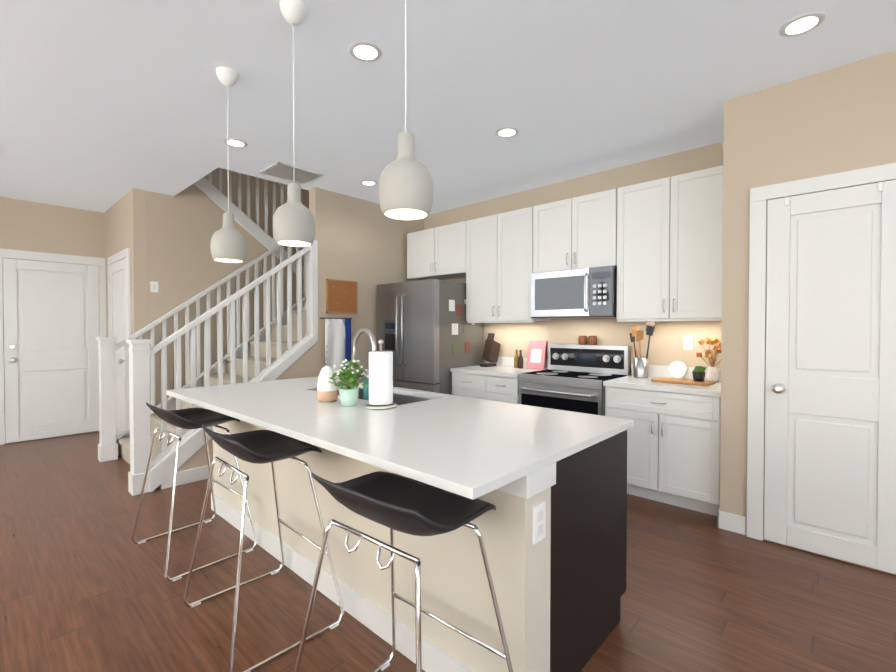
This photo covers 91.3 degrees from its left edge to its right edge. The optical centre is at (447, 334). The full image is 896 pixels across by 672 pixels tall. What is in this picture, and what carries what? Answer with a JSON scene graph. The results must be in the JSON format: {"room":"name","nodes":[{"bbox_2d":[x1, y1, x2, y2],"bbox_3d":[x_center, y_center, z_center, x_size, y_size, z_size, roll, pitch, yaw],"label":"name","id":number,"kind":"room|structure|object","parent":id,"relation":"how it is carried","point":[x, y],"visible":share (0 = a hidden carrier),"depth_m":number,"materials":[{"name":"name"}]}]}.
{"room":"kitchen","nodes":[
{"label":"kitchen","id":0,"kind":"room"},
{"bbox_2d":[104,188,147,338],"bbox_3d":[-3.804,-0.298,5.149,1.460,3.070,0.120,1,1,43],"label":"wall","id":1,"kind":"structure","parent":0,"point":[125,221],"depth_m":4.68,"materials":[{"name":"beige paint"}]},
{"bbox_2d":[107,248,130,435],"bbox_3d":[-3.809,0.154,5.019,1.020,2.170,0.084,1,1,43],"label":"closet door","id":2,"kind":"structure","parent":1,"relation":"in","point":[119,306],"depth_m":4.99,"materials":[{"name":"white wood"}]},
{"bbox_2d":[0,168,308,443],"bbox_3d":[-5.154,-1.409,4.839,0.130,5.300,8.700,1,1,43],"label":"wall","id":3,"kind":"structure","parent":0,"point":[36,227],"depth_m":5.33,"materials":[{"name":"beige paint"}]},
{"bbox_2d":[0,248,105,444],"bbox_3d":[-4.683,0.136,5.214,0.084,2.200,1.057,1,1,43],"label":"entry door","id":4,"kind":"structure","parent":3,"relation":"in","point":[53,310],"depth_m":5.20,"materials":[{"name":"white wood"}]},
{"bbox_2d":[146,184,302,409],"bbox_3d":[-2.651,-0.401,5.421,0.130,3.267,1.841,1,1,43],"label":"wall","id":5,"kind":"structure","parent":0,"point":[183,227],"depth_m":4.99,"materials":[{"name":"beige paint"}]},
{"bbox_2d":[150,281,157,291],"bbox_3d":[-3.179,-0.514,4.738,0.010,0.115,0.075,1,1,43],"label":"switch plate","id":6,"kind":"object","parent":5,"relation":"attached to","point":[153,286],"visible":1,"depth_m":4.73,"materials":[{"name":"white plastic"}]},
{"bbox_2d":[116,177,302,454],"bbox_3d":[-2.759,-0.408,5.295,0.180,3.286,2.172,1,1,43],"label":"trim","id":7,"kind":"structure","parent":5,"relation":"attached to","point":[203,184],"depth_m":5.41,"materials":[{"name":"white wood"}]},
{"bbox_2d":[208,167,291,255],"bbox_3d":[-2.563,-1.939,5.493,0.070,1.984,1.462,1,1,43],"label":"railing","id":8,"kind":"object","parent":5,"relation":"on","point":[283,187],"visible":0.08,"depth_m":5.60,"materials":[{"name":"white wood"}]},
{"bbox_2d":[158,187,423,488],"bbox_3d":[-1.287,-1.407,4.761,0.130,5.300,3.240,1,1,43],"label":"wall","id":9,"kind":"structure","parent":0,"point":[362,243],"depth_m":4.92,"materials":[{"name":"beige paint"}]},
{"bbox_2d":[161,465,212,488],"bbox_3d":[-1.616,1.192,4.335,0.014,0.115,2.110,1,1,43],"label":"baseboard","id":10,"kind":"structure","parent":9,"relation":"attached to","point":[199,473],"depth_m":3.69,"materials":[{"name":"white wood"}]},
{"bbox_2d":[126,246,309,495],"bbox_3d":[-1.986,0.166,4.024,0.145,2.175,1.568,1,1,43],"label":"railing","id":11,"kind":"object","parent":9,"relation":"on","point":[141,351],"visible":0.88,"depth_m":3.78,"materials":[{"name":"white wood"}]},
{"bbox_2d":[149,333,316,491],"bbox_3d":[-1.931,0.626,4.086,0.147,1.253,1.490,1,1,43],"label":"trim","id":12,"kind":"structure","parent":9,"relation":"attached to","point":[192,444],"depth_m":3.78,"materials":[{"name":"white wood"}]},
{"bbox_2d":[306,240,317,340],"bbox_3d":[-1.433,-0.456,4.608,0.131,1.050,0.065,1,1,43],"label":"post","id":13,"kind":"object","parent":9,"relation":"on","point":[312,292],"visible":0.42,"depth_m":4.57,"materials":[{"name":"white wood"}]},
{"bbox_2d":[320,318,351,378],"bbox_3d":[-1.196,0.164,4.724,0.083,0.683,0.376,1,1,43],"label":"towel","id":14,"kind":"object","parent":9,"relation":"attached to","point":[337,341],"visible":0.88,"depth_m":4.69,"materials":[{"name":"white fabric"}]},
{"bbox_2d":[326,279,357,313],"bbox_3d":[-1.159,-0.413,4.801,0.020,0.360,0.390,1,1,43],"label":"cork board","id":15,"kind":"object","parent":9,"relation":"attached to","point":[341,296],"visible":1,"depth_m":4.79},
{"bbox_2d":[0,431,895,671],"bbox_3d":[-1.351,1.323,1.384,10.600,0.060,8.700,1,1,43],"label":"floor","id":16,"kind":"structure","parent":0,"point":[86,585],"depth_m":2.14,"materials":[{"name":"brown wood"}]},
{"bbox_2d":[131,402,257,581],"bbox_3d":[-1.524,0.840,2.623,0.636,0.870,0.510,1,1,43],"label":"bar stool","id":17,"kind":"object","parent":16,"relation":"on","point":[192,418],"visible":0.96,"depth_m":2.59,"materials":[{"name":"black plastic"}]},
{"bbox_2d":[116,310,305,463],"bbox_3d":[-2.370,-0.312,5.742,2.766,3.080,3.283,1,1,43],"label":"stair steps","id":18,"kind":"structure","parent":16,"relation":"on","point":[124,441],"depth_m":4.82,"materials":[{"name":"beige carpet"}]},
{"bbox_2d":[96,244,305,461],"bbox_3d":[-2.642,-0.220,5.160,0.145,2.912,2.362,1,1,43],"label":"railing","id":19,"kind":"object","parent":18,"relation":"on","point":[108,347],"visible":0.73,"depth_m":4.74,"materials":[{"name":"white wood"}]},
{"bbox_2d":[183,424,343,671],"bbox_3d":[-0.850,0.849,1.996,0.636,0.870,0.510,1,1,43],"label":"bar stool","id":20,"kind":"object","parent":16,"relation":"on","point":[261,446],"visible":1,"depth_m":1.96,"materials":[{"name":"black plastic"}]},
{"bbox_2d":[294,471,512,671],"bbox_3d":[-0.137,0.859,1.354,0.622,0.870,0.490,1,1,40],"label":"bar stool","id":21,"kind":"object","parent":16,"relation":"on","point":[397,502],"visible":1,"depth_m":1.33,"materials":[{"name":"black plastic"}]},
{"bbox_2d":[207,386,633,671],"bbox_3d":[-0.448,0.845,2.582,2.680,0.860,0.872,1,1,43],"label":"kitchen island","id":22,"kind":"object","parent":16,"relation":"on","point":[550,484],"depth_m":1.69,"materials":[{"name":"paint"}]},
{"bbox_2d":[166,376,633,499],"bbox_3d":[-0.530,0.402,2.493,2.690,0.030,1.165,1,1,43],"label":"island countertop","id":23,"kind":"structure","parent":22,"relation":"on","point":[469,447],"depth_m":1.84,"materials":[{"name":"white stone"}]},
{"bbox_2d":[317,366,337,401],"bbox_3d":[-0.700,0.283,2.536,0.116,0.202,0.116,1,1,43],"label":"diffuser","id":24,"kind":"object","parent":23,"relation":"on","point":[327,391],"visible":0.94,"depth_m":2.49,"materials":[{"name":"beige ceramic"}]},
{"bbox_2d":[328,359,368,405],"bbox_3d":[-0.539,0.260,2.396,0.212,0.254,0.218,1,1,43],"label":"potted plant","id":25,"kind":"object","parent":23,"relation":"on","point":[349,392],"visible":0.98,"depth_m":2.37,"materials":[{"name":"green plant"}]},
{"bbox_2d":[345,328,376,381],"bbox_3d":[-0.651,0.162,3.296,0.325,0.422,0.126,1,1,43],"label":"faucet","id":26,"kind":"object","parent":23,"relation":"on","point":[356,337],"visible":0.62,"depth_m":3.34,"materials":[{"name":"silver metal"}]},
{"bbox_2d":[363,370,368,398],"bbox_3d":[-0.473,0.297,2.613,0.070,0.172,0.060,1,1,43],"label":"soap dispenser","id":27,"kind":"object","parent":23,"relation":"on","point":[365,391],"visible":0.44,"depth_m":2.59,"materials":[{"name":"teal plastic"}]},
{"bbox_2d":[364,340,397,409],"bbox_3d":[-0.359,0.207,2.344,0.180,0.360,0.180,1,1,43],"label":"paper towel holder","id":28,"kind":"object","parent":23,"relation":"on","point":[380,379],"visible":1,"depth_m":2.29,"materials":[{"name":"white paper"}]},
{"bbox_2d":[377,279,483,394],"bbox_3d":[-0.229,0.334,5.026,0.925,1.810,0.896,1,1,43],"label":"fridge","id":29,"kind":"object","parent":16,"relation":"on","point":[428,335],"visible":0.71,"depth_m":4.66,"materials":[{"name":"silver metal"}]},
{"bbox_2d":[452,373,489,399],"bbox_3d":[0.427,0.819,4.666,0.508,0.850,0.608,1,1,43],"label":"base cabinet","id":30,"kind":"object","parent":16,"relation":"on","point":[463,384],"depth_m":4.43,"materials":[{"name":"white wood"}]},
{"bbox_2d":[450,365,547,376],"bbox_3d":[0.542,0.376,4.542,0.835,0.040,0.624,1,1,43],"label":"countertop","id":31,"kind":"structure","parent":30,"relation":"on","point":[498,370],"depth_m":4.38,"materials":[{"name":"white stone"}]},
{"bbox_2d":[480,333,500,366],"bbox_3d":[0.468,0.168,4.825,0.100,0.366,0.253,1,1,43],"label":"cutting board","id":32,"kind":"object","parent":31,"relation":"on","point":[491,350],"visible":1,"depth_m":4.79,"materials":[{"name":"brown wood"}]},
{"bbox_2d":[514,350,522,368],"bbox_3d":[0.742,0.258,4.599,0.056,0.192,0.132,0,1,-24],"label":"oil bottles","id":33,"kind":"object","parent":31,"relation":"on","point":[518,362],"visible":1,"depth_m":4.56,"materials":[{"name":"brown glass"}]},
{"bbox_2d":[526,340,546,368],"bbox_3d":[0.918,0.209,4.525,0.200,0.288,0.083,1,1,43],"label":"cookbook","id":34,"kind":"object","parent":31,"relation":"on","point":[536,358],"visible":1,"depth_m":4.51,"materials":[{"name":"pink paper"}]},
{"bbox_2d":[490,377,519,403],"bbox_3d":[0.691,0.823,4.422,0.443,0.850,0.608,1,1,43],"label":"base cabinet","id":35,"kind":"object","parent":16,"relation":"on","point":[502,389],"depth_m":4.15,"materials":[{"name":"white wood"}]},
{"bbox_2d":[518,335,630,415],"bbox_3d":[1.127,0.634,3.967,0.792,1.240,0.680,1,1,43],"label":"range","id":36,"kind":"object","parent":16,"relation":"on","point":[573,377],"visible":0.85,"depth_m":3.92,"materials":[{"name":"silver metal"}]},
{"bbox_2d":[603,385,720,515],"bbox_3d":[1.754,0.837,3.446,0.823,0.850,0.608,1,1,43],"label":"base cabinet","id":37,"kind":"object","parent":16,"relation":"on","point":[673,443],"depth_m":3.17,"materials":[{"name":"white wood"}]},
{"bbox_2d":[603,373,720,396],"bbox_3d":[1.748,0.393,3.434,0.823,0.040,0.624,1,1,43],"label":"countertop","id":38,"kind":"structure","parent":37,"relation":"on","point":[714,390],"depth_m":3.24,"materials":[{"name":"white stone"}]},
{"bbox_2d":[629,322,655,377],"bbox_3d":[1.648,0.129,3.730,0.228,0.475,0.120,1,1,43],"label":"utensil crock","id":39,"kind":"object","parent":38,"relation":"on","point":[641,367],"visible":1,"depth_m":3.69,"materials":[{"name":"silver metal"}]},
{"bbox_2d":[668,361,686,377],"bbox_3d":[1.910,0.293,3.639,0.144,0.143,0.035,1,1,43],"label":"plate","id":40,"kind":"object","parent":38,"relation":"on","point":[677,369],"visible":0.92,"depth_m":3.64,"materials":[{"name":"ceramic"}]},
{"bbox_2d":[651,377,715,385],"bbox_3d":[1.812,0.362,3.379,0.400,0.020,0.220,1,1,43],"label":"cutting board","id":41,"kind":"object","parent":38,"relation":"on","point":[683,381],"visible":1,"depth_m":3.33,"materials":[{"name":"brown wood"}]},
{"bbox_2d":[692,366,705,380],"bbox_3d":[1.896,0.294,3.301,0.096,0.115,0.089,1,1,43],"label":"succulent pot","id":42,"kind":"object","parent":41,"relation":"on","point":[698,372],"visible":1,"depth_m":3.27,"materials":[{"name":"green plant"}]},
{"bbox_2d":[696,337,720,381],"bbox_3d":[2.054,0.195,3.393,0.240,0.353,0.128,1,1,43],"label":"dried flowers","id":43,"kind":"object","parent":38,"relation":"on","point":[712,375],"visible":0.9,"depth_m":3.39,"materials":[{"name":"orange plant"}]},
{"bbox_2d":[0,0,895,213],"bbox_3d":[-1.351,-1.636,1.340,10.600,0.300,8.700,1,1,43],"label":"ceiling","id":44,"kind":"structure","parent":0,"point":[105,105],"depth_m":2.64,"materials":[{"name":"paint"}]},
{"bbox_2d":[210,66,245,262],"bbox_3d":[-1.266,-0.964,2.522,0.186,1.079,0.186,1,1,43],"label":"pendant lamp","id":45,"kind":"object","parent":44,"relation":"hanging from","point":[228,243],"visible":1,"depth_m":2.48,"materials":[{"name":"ceramic"}]},
{"bbox_2d":[223,138,247,147],"bbox_3d":[-1.682,-1.514,3.466,0.176,0.006,0.176,1,1,43],"label":"recessed light","id":46,"kind":"object","parent":44,"relation":"in","point":[234,142],"visible":0.96,"depth_m":3.45,"materials":[{"name":"white plastic"}]},
{"bbox_2d":[259,161,323,183],"bbox_3d":[-1.480,-1.519,4.143,0.380,0.015,0.450,1,1,43],"label":"ceiling vent","id":47,"kind":"object","parent":44,"relation":"in","point":[282,170],"visible":0.98,"depth_m":4.12,"materials":[{"name":"white metal"}]},
{"bbox_2d":[273,0,314,246],"bbox_3d":[-0.707,-0.956,2.007,0.186,1.079,0.186,1,1,43],"label":"pendant lamp","id":48,"kind":"object","parent":44,"relation":"hanging from","point":[293,222],"visible":1,"depth_m":1.96,"materials":[{"name":"ceramic"}]},
{"bbox_2d":[349,41,381,61],"bbox_3d":[-0.437,-1.496,2.322,0.176,0.006,0.176,1,1,43],"label":"recessed light","id":49,"kind":"object","parent":44,"relation":"in","point":[367,51],"visible":1,"depth_m":2.31,"materials":[{"name":"white plastic"}]},
{"bbox_2d":[360,180,376,185],"bbox_3d":[-0.802,-1.528,4.423,0.176,0.006,0.176,1,1,43],"label":"recessed light","id":50,"kind":"object","parent":44,"relation":"in","point":[368,182],"visible":1,"depth_m":4.40,"materials":[{"name":"white plastic"}]},
{"bbox_2d":[378,0,432,220],"bbox_3d":[-0.144,-0.948,1.490,0.186,1.079,0.186,1,1,43],"label":"pendant lamp","id":51,"kind":"object","parent":44,"relation":"hanging from","point":[405,187],"visible":1,"depth_m":1.44,"materials":[{"name":"ceramic"}]},
{"bbox_2d":[495,127,518,137],"bbox_3d":[0.442,-1.511,3.279,0.176,0.006,0.176,1,1,43],"label":"recessed light","id":52,"kind":"object","parent":44,"relation":"in","point":[508,131],"visible":1,"depth_m":3.27,"materials":[{"name":"white plastic"}]},
{"bbox_2d":[779,12,824,36],"bbox_3d":[1.709,-1.493,2.115,0.176,0.006,0.176,1,1,43],"label":"recessed light","id":53,"kind":"object","parent":44,"relation":"in","point":[802,24],"visible":1,"depth_m":2.11,"materials":[{"name":"white plastic"}]},
{"bbox_2d":[424,142,722,375],"bbox_3d":[1.061,-0.144,4.564,3.620,2.780,0.120,1,1,43],"label":"wall","id":54,"kind":"structure","parent":0,"point":[666,344],"depth_m":4.09,"materials":[{"name":"beige paint"}]},
{"bbox_2d":[407,221,466,279],"bbox_3d":[-0.033,-0.965,5.223,0.958,0.560,0.369,1,1,43],"label":"upper cabinet","id":55,"kind":"object","parent":54,"relation":"attached to","point":[440,253],"depth_m":5.06,"materials":[{"name":"white wood"}]},
{"bbox_2d":[459,205,550,320],"bbox_3d":[0.630,-0.688,4.618,0.956,1.095,0.369,1,1,43],"label":"upper cabinet","id":56,"kind":"object","parent":54,"relation":"attached to","point":[503,248],"depth_m":4.45,"materials":[{"name":"white wood"}]},
{"bbox_2d":[539,188,618,272],"bbox_3d":[1.234,-0.905,4.060,0.798,0.645,0.369,1,1,43],"label":"upper cabinet","id":57,"kind":"object","parent":54,"relation":"attached to","point":[580,232],"depth_m":3.88,"materials":[{"name":"white wood"}]},
{"bbox_2d":[530,266,616,318],"bbox_3d":[1.200,-0.364,4.032,0.788,0.425,0.464,1,1,43],"label":"microwave","id":58,"kind":"object","parent":57,"relation":"attached to","point":[579,293],"visible":1,"depth_m":3.85,"materials":[{"name":"silver metal"}]},
{"bbox_2d":[486,357,720,380],"bbox_3d":[1.347,0.311,4.211,2.468,0.100,0.021,1,1,43],"label":"backsplash","id":59,"kind":"structure","parent":54,"relation":"attached to","point":[654,370],"depth_m":3.79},
{"bbox_2d":[615,165,722,320],"bbox_3d":[1.811,-0.672,3.533,0.885,1.095,0.369,1,1,43],"label":"upper cabinet","id":60,"kind":"object","parent":54,"relation":"attached to","point":[657,243],"depth_m":3.37,"materials":[{"name":"white wood"}]},
{"bbox_2d":[683,336,692,349],"bbox_3d":[1.988,0.072,3.626,0.070,0.115,0.008,1,1,43],"label":"outlet","id":61,"kind":"object","parent":54,"relation":"attached to","point":[687,342],"visible":1,"depth_m":3.62,"materials":[{"name":"white plastic"}]},
{"bbox_2d":[720,50,895,574],"bbox_3d":[3.261,-0.100,1.579,3.900,2.780,0.120,1,1,43],"label":"wall","id":62,"kind":"structure","parent":0,"point":[839,119],"depth_m":2.67,"materials":[{"name":"beige paint"}]},
{"bbox_2d":[717,507,730,528],"bbox_3d":[2.015,1.210,3.135,0.014,0.115,0.724,1,1,43],"label":"baseboard","id":63,"kind":"structure","parent":62,"relation":"attached to","point":[722,517],"depth_m":2.86,"materials":[{"name":"white wood"}]},
{"bbox_2d":[746,163,895,573],"bbox_3d":[2.154,0.187,2.459,0.785,2.180,0.084,1,1,43],"label":"pantry door","id":64,"kind":"structure","parent":62,"relation":"in","point":[822,402],"depth_m":2.50,"materials":[{"name":"white wood"}]}
]}

